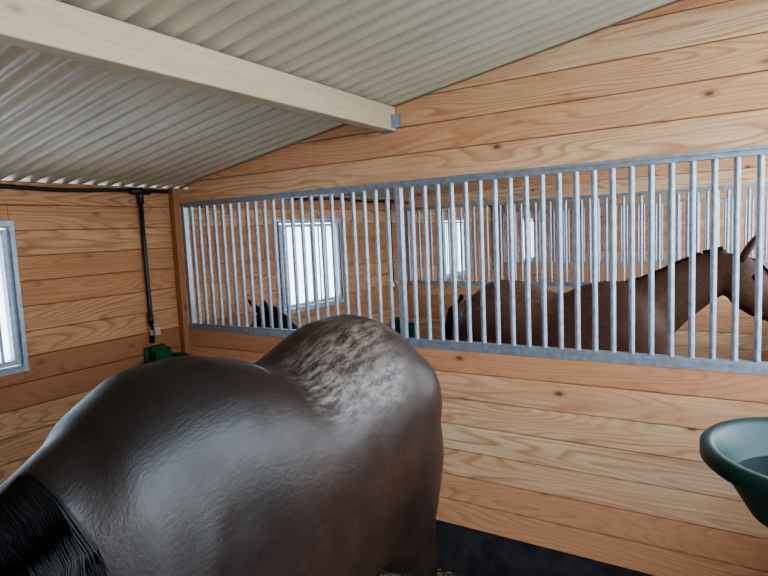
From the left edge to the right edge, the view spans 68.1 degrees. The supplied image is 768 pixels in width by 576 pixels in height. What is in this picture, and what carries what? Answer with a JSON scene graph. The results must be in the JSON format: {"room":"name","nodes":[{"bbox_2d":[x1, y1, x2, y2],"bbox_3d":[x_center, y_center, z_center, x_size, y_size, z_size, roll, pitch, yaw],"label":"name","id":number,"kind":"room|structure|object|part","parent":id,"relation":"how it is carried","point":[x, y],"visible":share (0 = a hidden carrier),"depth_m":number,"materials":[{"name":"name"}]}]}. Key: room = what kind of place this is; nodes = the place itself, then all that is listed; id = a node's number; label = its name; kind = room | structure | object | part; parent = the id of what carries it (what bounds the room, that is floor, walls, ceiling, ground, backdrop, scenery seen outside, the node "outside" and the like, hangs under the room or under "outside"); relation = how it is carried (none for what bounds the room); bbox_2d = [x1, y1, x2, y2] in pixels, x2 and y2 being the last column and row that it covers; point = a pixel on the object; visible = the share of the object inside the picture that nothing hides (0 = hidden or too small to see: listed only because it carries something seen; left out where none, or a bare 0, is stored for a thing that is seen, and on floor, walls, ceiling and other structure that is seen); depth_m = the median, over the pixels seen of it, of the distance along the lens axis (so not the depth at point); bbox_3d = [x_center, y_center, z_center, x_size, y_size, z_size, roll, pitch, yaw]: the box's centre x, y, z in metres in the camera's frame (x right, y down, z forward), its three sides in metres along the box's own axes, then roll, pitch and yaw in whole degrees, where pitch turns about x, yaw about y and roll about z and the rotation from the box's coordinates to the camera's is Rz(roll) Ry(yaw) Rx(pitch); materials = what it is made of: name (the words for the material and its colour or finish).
{"room":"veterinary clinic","nodes":[
{"label":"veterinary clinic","id":0,"kind":"room"},
{"bbox_2d":[0,180,548,484],"bbox_3d":[0.116,-0.042,6.479,0.045,1.925,12.750,1,7,32],"label":"wall","id":1,"kind":"structure","parent":0,"point":[80,254],"depth_m":3.52,"materials":[{"name":"brown wood"}]},
{"bbox_2d":[0,322,4,362],"bbox_3d":[-2.201,0.094,2.705,0.018,0.720,0.659,1,7,32],"label":"bars","id":2,"kind":"object","parent":1,"relation":"attached to","point":[1,340],"visible":1,"depth_m":3.00,"materials":[{"name":"metal"}]},
{"bbox_2d":[0,263,10,361],"bbox_3d":[-2.230,0.094,2.723,0.004,0.700,0.775,1,7,32],"label":"pane","id":3,"kind":"object","parent":1,"relation":"attached to","point":[3,319],"visible":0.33,"depth_m":3.04,"materials":[{"name":"white glass"}]},
{"bbox_2d":[0,221,29,376],"bbox_3d":[-2.217,0.094,2.715,0.074,0.820,0.895,1,7,32],"label":"frame","id":4,"kind":"object","parent":1,"relation":"attached to","point":[19,362],"visible":1,"depth_m":3.04,"materials":[{"name":"metal"}]},
{"bbox_2d":[0,184,167,342],"bbox_3d":[-2.299,0.014,2.486,0.074,1.012,3.301,1,7,32],"label":"pipe","id":5,"kind":"object","parent":1,"relation":"attached to","point":[139,192],"visible":1,"depth_m":3.67,"materials":[{"name":"black plastic"}]},
{"bbox_2d":[144,343,189,363],"bbox_3d":[-1.411,0.511,3.726,0.285,0.260,0.256,1,7,32],"label":"automatic drinker","id":6,"kind":"object","parent":1,"relation":"attached to","point":[157,352],"visible":0.27,"depth_m":3.72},
{"bbox_3d":[-1.520,0.509,3.793,0.030,0.260,0.160,1,7,32],"label":"plate","id":7,"kind":"part","parent":6,"relation":"part of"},
{"bbox_2d":[148,352,189,362],"bbox_3d":[-1.404,0.544,3.725,0.270,0.195,0.256,1,7,32],"label":"bowl","id":8,"kind":"object","parent":6,"relation":"on","point":[151,357],"depth_m":3.72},
{"bbox_2d":[286,226,329,305],"bbox_3d":[-0.654,-0.219,5.176,0.018,0.720,0.678,1,7,32],"label":"bars","id":9,"kind":"object","parent":1,"relation":"attached to","point":[317,226],"visible":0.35,"depth_m":5.25,"materials":[{"name":"metal"}]},
{"bbox_2d":[276,219,343,314],"bbox_3d":[-0.670,-0.219,5.186,0.074,0.820,0.920,1,7,32],"label":"frame","id":10,"kind":"object","parent":1,"relation":"attached to","point":[278,221],"visible":0.56,"depth_m":5.11,"materials":[{"name":"metal"}]},
{"bbox_2d":[287,226,333,304],"bbox_3d":[-0.683,-0.220,5.194,0.004,0.700,0.800,1,7,32],"label":"pane","id":11,"kind":"object","parent":1,"relation":"attached to","point":[328,228],"visible":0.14,"depth_m":5.17,"materials":[{"name":"glass"}]},
{"bbox_2d":[287,197,398,290],"bbox_3d":[-0.571,-0.336,5.245,0.074,1.012,2.951,1,7,32],"label":"pipe","id":12,"kind":"object","parent":1,"relation":"attached to","point":[325,198],"visible":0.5,"depth_m":6.26,"materials":[{"name":"black plastic"}]},
{"bbox_2d":[395,317,414,336],"bbox_3d":[0.238,0.468,6.366,0.285,0.260,0.256,1,7,32],"label":"automatic drinker","id":13,"kind":"object","parent":1,"relation":"attached to","point":[411,329],"visible":0.3,"depth_m":6.29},
{"bbox_2d":[405,201,493,268],"bbox_3d":[1.065,-0.667,7.858,0.074,1.012,2.951,1,7,32],"label":"pipe","id":14,"kind":"object","parent":1,"relation":"attached to","point":[406,202],"visible":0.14,"depth_m":8.91,"materials":[{"name":"black plastic"}]},
{"bbox_2d":[445,223,463,271],"bbox_3d":[0.985,-0.557,7.857,0.004,0.700,0.800,1,7,32],"label":"pane","id":15,"kind":"object","parent":1,"relation":"attached to","point":[458,227],"visible":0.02,"depth_m":7.94,"materials":[{"name":"glass"}]},
{"bbox_2d":[446,223,464,273],"bbox_3d":[1.014,-0.557,7.839,0.018,0.720,0.678,1,7,32],"label":"bars","id":16,"kind":"object","parent":1,"relation":"attached to","point":[446,223],"visible":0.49,"depth_m":7.84,"materials":[{"name":"metal"}]},
{"bbox_2d":[441,218,471,279],"bbox_3d":[0.998,-0.557,7.849,0.074,0.820,0.920,1,7,32],"label":"frame","id":17,"kind":"object","parent":1,"relation":"attached to","point":[445,219],"visible":0.36,"depth_m":7.87,"materials":[{"name":"metal"}]},
{"bbox_2d":[519,217,533,261],"bbox_3d":[2.655,-0.892,10.495,0.074,0.820,0.920,1,7,32],"label":"frame","id":18,"kind":"object","parent":1,"relation":"attached to","point":[532,218],"visible":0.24,"depth_m":10.65,"materials":[{"name":"metal"}]},
{"bbox_2d":[522,221,533,258],"bbox_3d":[2.671,-0.892,10.485,0.018,0.720,0.678,1,7,32],"label":"bars","id":19,"kind":"object","parent":1,"relation":"attached to","point":[522,221],"visible":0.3,"depth_m":10.65,"materials":[{"name":"metal"}]},
{"bbox_2d":[523,221,533,258],"bbox_3d":[2.642,-0.892,10.503,0.004,0.700,0.800,1,7,32],"label":"pane","id":20,"kind":"object","parent":1,"relation":"attached to","point":[523,221],"visible":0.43,"depth_m":10.73,"materials":[{"name":"glass"}]},
{"bbox_2d":[0,0,680,199],"bbox_3d":[1.839,-1.312,5.235,4.860,0.795,13.545,1,7,32],"label":"ceiling","id":21,"kind":"structure","parent":0,"point":[63,120],"depth_m":2.29,"materials":[{"name":"white metal"}]},
{"bbox_2d":[0,0,395,131],"bbox_3d":[-0.880,-0.688,1.500,0.070,0.122,3.447,1,7,32],"label":"ceiling beam","id":22,"kind":"structure","parent":21,"relation":"attached to","point":[52,27],"depth_m":1.77,"materials":[{"name":"beige wood"}]},
{"bbox_2d":[379,114,400,133],"bbox_3d":[0.029,-0.848,2.929,0.105,0.087,0.048,1,7,32],"label":"hanger","id":23,"kind":"object","parent":21,"relation":"attached to","point":[395,119],"visible":0.75,"depth_m":2.92,"materials":[{"name":"metal"}]},
{"bbox_2d":[380,568,462,575],"bbox_3d":[2.062,1.239,5.423,4.410,0.050,12.750,1,7,32],"label":"floor","id":24,"kind":"structure","parent":0,"point":[442,571],"depth_m":3.05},
{"bbox_2d":[248,299,296,328],"bbox_3d":[-0.329,0.773,3.935,1.679,1.385,0.491,1,7,32],"label":"pony","id":25,"kind":"object","parent":24,"relation":"on","point":[266,306],"visible":0.12,"depth_m":4.10,"materials":[{"name":"black"}]},
{"bbox_2d":[380,569,452,575],"bbox_3d":[-0.667,1.694,1.693,3.638,0.019,3.385,1,7,32],"label":"bedding","id":26,"kind":"object","parent":24,"relation":"on","point":[439,569],"visible":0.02,"depth_m":3.03,"materials":[{"name":"beige plant"}]},
{"bbox_2d":[0,314,443,575],"bbox_3d":[-0.452,0.930,1.477,0.605,1.542,2.306,1,7,32],"label":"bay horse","id":27,"kind":"object","parent":26,"relation":"on","point":[323,454],"visible":1,"depth_m":1.29},
{"bbox_2d":[445,235,767,354],"bbox_3d":[1.449,0.529,3.809,2.334,1.737,0.598,1,7,32],"label":"horse","id":28,"kind":"object","parent":24,"relation":"on","point":[724,259],"visible":0.45,"depth_m":3.53},
{"bbox_2d":[178,0,767,575],"bbox_3d":[0.195,0.006,2.994,3.780,2.505,0.050,1,7,32],"label":"wall partition","id":29,"kind":"structure","parent":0,"point":[598,461],"depth_m":2.54,"materials":[{"name":"brown wood"}]},
{"bbox_2d":[168,188,190,355],"bbox_3d":[-1.398,0.275,3.967,0.054,1.918,0.042,1,7,32],"label":"post","id":30,"kind":"object","parent":29,"relation":"attached to","point":[172,192],"visible":0.58,"depth_m":3.91,"materials":[{"name":"brown wood"}]},
{"bbox_2d":[179,144,767,374],"bbox_3d":[0.204,-0.122,2.960,3.711,0.877,0.042,1,7,32],"label":"bars","id":31,"kind":"object","parent":29,"relation":"in","point":[712,363],"visible":0.89,"depth_m":2.76,"materials":[{"name":"metal"}]},
{"bbox_2d":[435,520,653,575],"bbox_3d":[0.256,1.385,3.129,3.780,0.270,0.052,1,7,32],"label":"baseboard","id":32,"kind":"structure","parent":29,"relation":"attached to","point":[461,550],"depth_m":2.88,"materials":[{"name":"black rubber"}]},
{"bbox_2d":[404,155,767,361],"bbox_3d":[1.831,-0.325,5.606,3.780,2.505,0.050,1,7,32],"label":"wall partition","id":33,"kind":"structure","parent":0,"point":[748,163],"depth_m":5.16,"materials":[{"name":"brown wood"}]},
{"bbox_2d":[403,199,408,321],"bbox_3d":[0.238,-0.057,6.579,0.054,1.918,0.042,1,7,32],"label":"post","id":34,"kind":"object","parent":33,"relation":"attached to","point":[403,199],"visible":0.12,"depth_m":6.54,"materials":[{"name":"grey metal"}]},
{"bbox_2d":[405,205,451,284],"bbox_3d":[0.506,-0.475,6.405,0.557,0.877,0.042,1,7,32],"label":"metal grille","id":35,"kind":"object","parent":33,"relation":"in","point":[419,282],"depth_m":6.39,"materials":[{"name":"metal"}]},
{"bbox_2d":[454,204,465,284],"bbox_3d":[0.837,-0.473,6.198,0.104,0.870,0.042,1,7,32],"label":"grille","id":36,"kind":"object","parent":33,"relation":"in","point":[460,206],"depth_m":6.20,"materials":[{"name":"metal"}]},
{"bbox_2d":[468,203,479,284],"bbox_3d":[0.978,-0.471,6.110,0.104,0.869,0.042,1,7,32],"label":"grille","id":37,"kind":"object","parent":33,"relation":"in","point":[473,205],"depth_m":6.11,"materials":[{"name":"metal"}]},
{"bbox_2d":[483,202,493,284],"bbox_3d":[1.120,-0.470,6.021,0.101,0.867,0.042,1,7,32],"label":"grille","id":38,"kind":"object","parent":33,"relation":"in","point":[486,204],"depth_m":6.02,"materials":[{"name":"metal"}]},
{"bbox_2d":[498,201,508,279],"bbox_3d":[1.260,-0.495,5.930,0.099,0.812,0.042,1,7,32],"label":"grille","id":39,"kind":"object","parent":33,"relation":"in","point":[500,203],"depth_m":5.93,"materials":[{"name":"metal"}]},
{"bbox_2d":[513,200,524,281],"bbox_3d":[1.394,-0.483,5.847,0.103,0.831,0.042,1,7,32],"label":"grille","id":40,"kind":"object","parent":33,"relation":"in","point":[520,202],"depth_m":5.84,"materials":[{"name":"metal"}]},
{"bbox_2d":[529,199,540,285],"bbox_3d":[1.537,-0.461,5.761,0.108,0.871,0.042,1,7,32],"label":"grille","id":41,"kind":"object","parent":33,"relation":"in","point":[536,282],"depth_m":5.76,"materials":[{"name":"metal"}]},
{"bbox_2d":[545,198,556,285],"bbox_3d":[1.678,-0.459,5.673,0.105,0.869,0.042,1,7,32],"label":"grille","id":42,"kind":"object","parent":33,"relation":"in","point":[549,283],"depth_m":5.67,"materials":[{"name":"metal"}]},
{"bbox_2d":[562,196,573,285],"bbox_3d":[1.818,-0.458,5.585,0.106,0.868,0.042,1,7,32],"label":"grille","id":43,"kind":"object","parent":33,"relation":"in","point":[566,283],"depth_m":5.58,"materials":[{"name":"metal"}]},
{"bbox_2d":[579,195,591,285],"bbox_3d":[1.956,-0.456,5.499,0.106,0.866,0.042,1,7,32],"label":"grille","id":44,"kind":"object","parent":33,"relation":"in","point":[588,197],"depth_m":5.49,"materials":[{"name":"metal"}]},
{"bbox_2d":[597,194,608,281],"bbox_3d":[2.092,-0.475,5.412,0.101,0.826,0.042,1,7,32],"label":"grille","id":45,"kind":"object","parent":33,"relation":"in","point":[606,196],"depth_m":5.41,"materials":[{"name":"metal"}]},
{"bbox_2d":[616,193,627,280],"bbox_3d":[2.235,-0.477,5.322,0.095,0.814,0.042,1,7,32],"label":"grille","id":46,"kind":"object","parent":33,"relation":"in","point":[623,195],"depth_m":5.31,"materials":[{"name":"metal"}]},
{"bbox_2d":[635,191,647,276],"bbox_3d":[2.375,-0.494,5.232,0.101,0.776,0.042,1,7,32],"label":"bars","id":47,"kind":"object","parent":33,"relation":"in","point":[640,194],"depth_m":5.22,"materials":[{"name":"metal"}]},
{"bbox_2d":[655,190,667,268],"bbox_3d":[2.514,-0.529,5.141,0.100,0.702,0.042,1,7,32],"label":"bars","id":48,"kind":"object","parent":33,"relation":"in","point":[659,192],"depth_m":5.13,"materials":[{"name":"metal"}]},
{"bbox_2d":[675,188,688,261],"bbox_3d":[2.652,-0.557,5.051,0.106,0.641,0.042,1,7,32],"label":"bars","id":49,"kind":"object","parent":33,"relation":"in","point":[678,191],"depth_m":5.04,"materials":[{"name":"metal"}]},
{"bbox_2d":[696,187,710,252],"bbox_3d":[2.788,-0.593,4.961,0.106,0.563,0.042,1,7,32],"label":"bars","id":50,"kind":"object","parent":33,"relation":"in","point":[707,189],"depth_m":4.95,"materials":[{"name":"metal"}]},
{"bbox_2d":[717,185,733,252],"bbox_3d":[2.929,-0.589,4.873,0.113,0.568,0.042,1,7,32],"label":"bars","id":51,"kind":"object","parent":33,"relation":"in","point":[730,187],"depth_m":4.86,"materials":[{"name":"metal"}]},
{"bbox_2d":[741,184,756,242],"bbox_3d":[3.068,-0.627,4.781,0.106,0.486,0.042,1,7,32],"label":"bars","id":52,"kind":"object","parent":33,"relation":"in","point":[746,186],"depth_m":4.77,"materials":[{"name":"metal"}]},
{"bbox_2d":[501,187,767,281],"bbox_3d":[3.467,-0.656,8.219,3.780,2.505,0.050,1,7,32],"label":"wall partition","id":53,"kind":"structure","parent":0,"point":[723,193],"depth_m":8.39,"materials":[{"name":"brown wood"}]},
{"bbox_2d":[498,205,500,279],"bbox_3d":[1.874,-0.388,9.192,0.054,1.918,0.042,1,7,32],"label":"post","id":54,"kind":"object","parent":53,"relation":"attached to","point":[498,205],"visible":0.02,"depth_m":9.13,"materials":[{"name":"grey metal"}]},
{"bbox_2d":[501,210,506,264],"bbox_3d":[1.940,-0.812,9.143,0.069,0.867,0.042,1,7,32],"label":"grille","id":55,"kind":"object","parent":53,"relation":"in","point":[502,211],"depth_m":9.14,"materials":[{"name":"metal"}]},
{"bbox_2d":[515,209,524,264],"bbox_3d":[2.161,-0.809,9.005,0.134,0.872,0.042,1,7,32],"label":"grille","id":56,"kind":"object","parent":53,"relation":"in","point":[516,210],"depth_m":9.02,"materials":[{"name":"metal"}]},
{"bbox_2d":[529,208,540,264],"bbox_3d":[2.366,-0.804,8.877,0.161,0.873,0.042,1,7,32],"label":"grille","id":57,"kind":"object","parent":53,"relation":"in","point":[531,263],"depth_m":8.88,"materials":[{"name":"metal"}]},
{"bbox_2d":[545,207,555,264],"bbox_3d":[2.576,-0.800,8.746,0.153,0.875,0.042,1,7,32],"label":"bars","id":58,"kind":"object","parent":53,"relation":"in","point":[552,208],"depth_m":8.74,"materials":[{"name":"metal"}]},
{"bbox_2d":[562,206,572,264],"bbox_3d":[2.788,-0.795,8.614,0.139,0.874,0.042,1,7,32],"label":"bars","id":59,"kind":"object","parent":53,"relation":"in","point":[568,207],"depth_m":8.62,"materials":[{"name":"metal"}]},
{"bbox_2d":[579,205,591,263],"bbox_3d":[3.011,-0.797,8.474,0.165,0.863,0.042,1,7,32],"label":"bars","id":60,"kind":"object","parent":53,"relation":"in","point":[584,206],"depth_m":8.48,"materials":[{"name":"metal"}]},
{"bbox_2d":[599,204,609,263],"bbox_3d":[3.239,-0.792,8.332,0.141,0.865,0.042,1,7,32],"label":"bars","id":61,"kind":"object","parent":53,"relation":"in","point":[600,205],"depth_m":8.33,"materials":[{"name":"metal"}]},
{"bbox_2d":[616,203,628,263],"bbox_3d":[3.446,-0.788,8.203,0.162,0.867,0.042,1,7,32],"label":"bars","id":62,"kind":"object","parent":53,"relation":"in","point":[617,204],"depth_m":8.20,"materials":[{"name":"metal"}]},
{"bbox_2d":[635,201,647,263],"bbox_3d":[3.661,-0.784,8.069,0.157,0.871,0.042,1,7,32],"label":"bars","id":63,"kind":"object","parent":53,"relation":"in","point":[636,203],"depth_m":8.07,"materials":[{"name":"metal"}]},
{"bbox_2d":[654,200,666,263],"bbox_3d":[3.868,-0.779,7.940,0.152,0.874,0.042,1,7,32],"label":"bars","id":64,"kind":"object","parent":53,"relation":"in","point":[664,201],"depth_m":7.94,"materials":[{"name":"metal"}]},
{"bbox_2d":[675,199,685,261],"bbox_3d":[4.077,-0.789,7.807,0.126,0.846,0.042,1,7,32],"label":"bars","id":65,"kind":"object","parent":53,"relation":"in","point":[681,200],"depth_m":7.79,"materials":[{"name":"metal"}]},
{"bbox_2d":[699,198,710,251],"bbox_3d":[4.319,-0.850,7.648,0.128,0.712,0.042,1,7,32],"label":"bars","id":66,"kind":"object","parent":53,"relation":"in","point":[700,199],"depth_m":7.66,"materials":[{"name":"metal"}]},
{"bbox_2d":[719,196,732,252],"bbox_3d":[4.528,-0.837,7.519,0.156,0.734,0.042,1,7,32],"label":"bars","id":67,"kind":"object","parent":53,"relation":"in","point":[731,197],"depth_m":7.51,"materials":[{"name":"metal"}]},
{"bbox_2d":[741,195,756,246],"bbox_3d":[4.738,-0.871,7.383,0.163,0.659,0.042,1,7,32],"label":"bars","id":68,"kind":"object","parent":53,"relation":"in","point":[746,196],"depth_m":7.37,"materials":[{"name":"metal"}]},
{"bbox_2d":[763,194,767,262],"bbox_3d":[4.904,-0.763,7.293,0.047,0.869,0.042,1,7,32],"label":"bars","id":69,"kind":"object","parent":53,"relation":"in","point":[765,260],"depth_m":7.29,"materials":[{"name":"metal"}]},
{"bbox_2d":[554,197,767,261],"bbox_3d":[5.103,-0.987,10.831,3.780,2.505,0.050,1,7,32],"label":"wall","id":70,"kind":"structure","parent":0,"point":[702,203],"depth_m":10.68,"materials":[{"name":"brown wood"}]},
{"bbox_2d":[551,210,552,261],"bbox_3d":[3.510,-0.719,11.804,0.054,1.918,0.042,1,7,32],"label":"post","id":71,"kind":"object","parent":70,"relation":"attached to","point":[551,210],"visible":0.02,"depth_m":11.75,"materials":[{"name":"grey metal"}]},
{"bbox_3d":[3.904,0.566,5.287,0.040,1.152,10.810,1,7,32],"label":"wall","id":72,"kind":"structure","parent":0,"visible":0},
{"bbox_2d":[699,417,767,527],"bbox_3d":[1.002,0.521,1.218,0.573,0.332,0.492,1,7,32],"label":"bowl","id":73,"kind":"object","parent":72,"relation":"attached to","point":[736,450],"visible":1,"depth_m":1.34,"materials":[{"name":"green plastic"}]}
]}

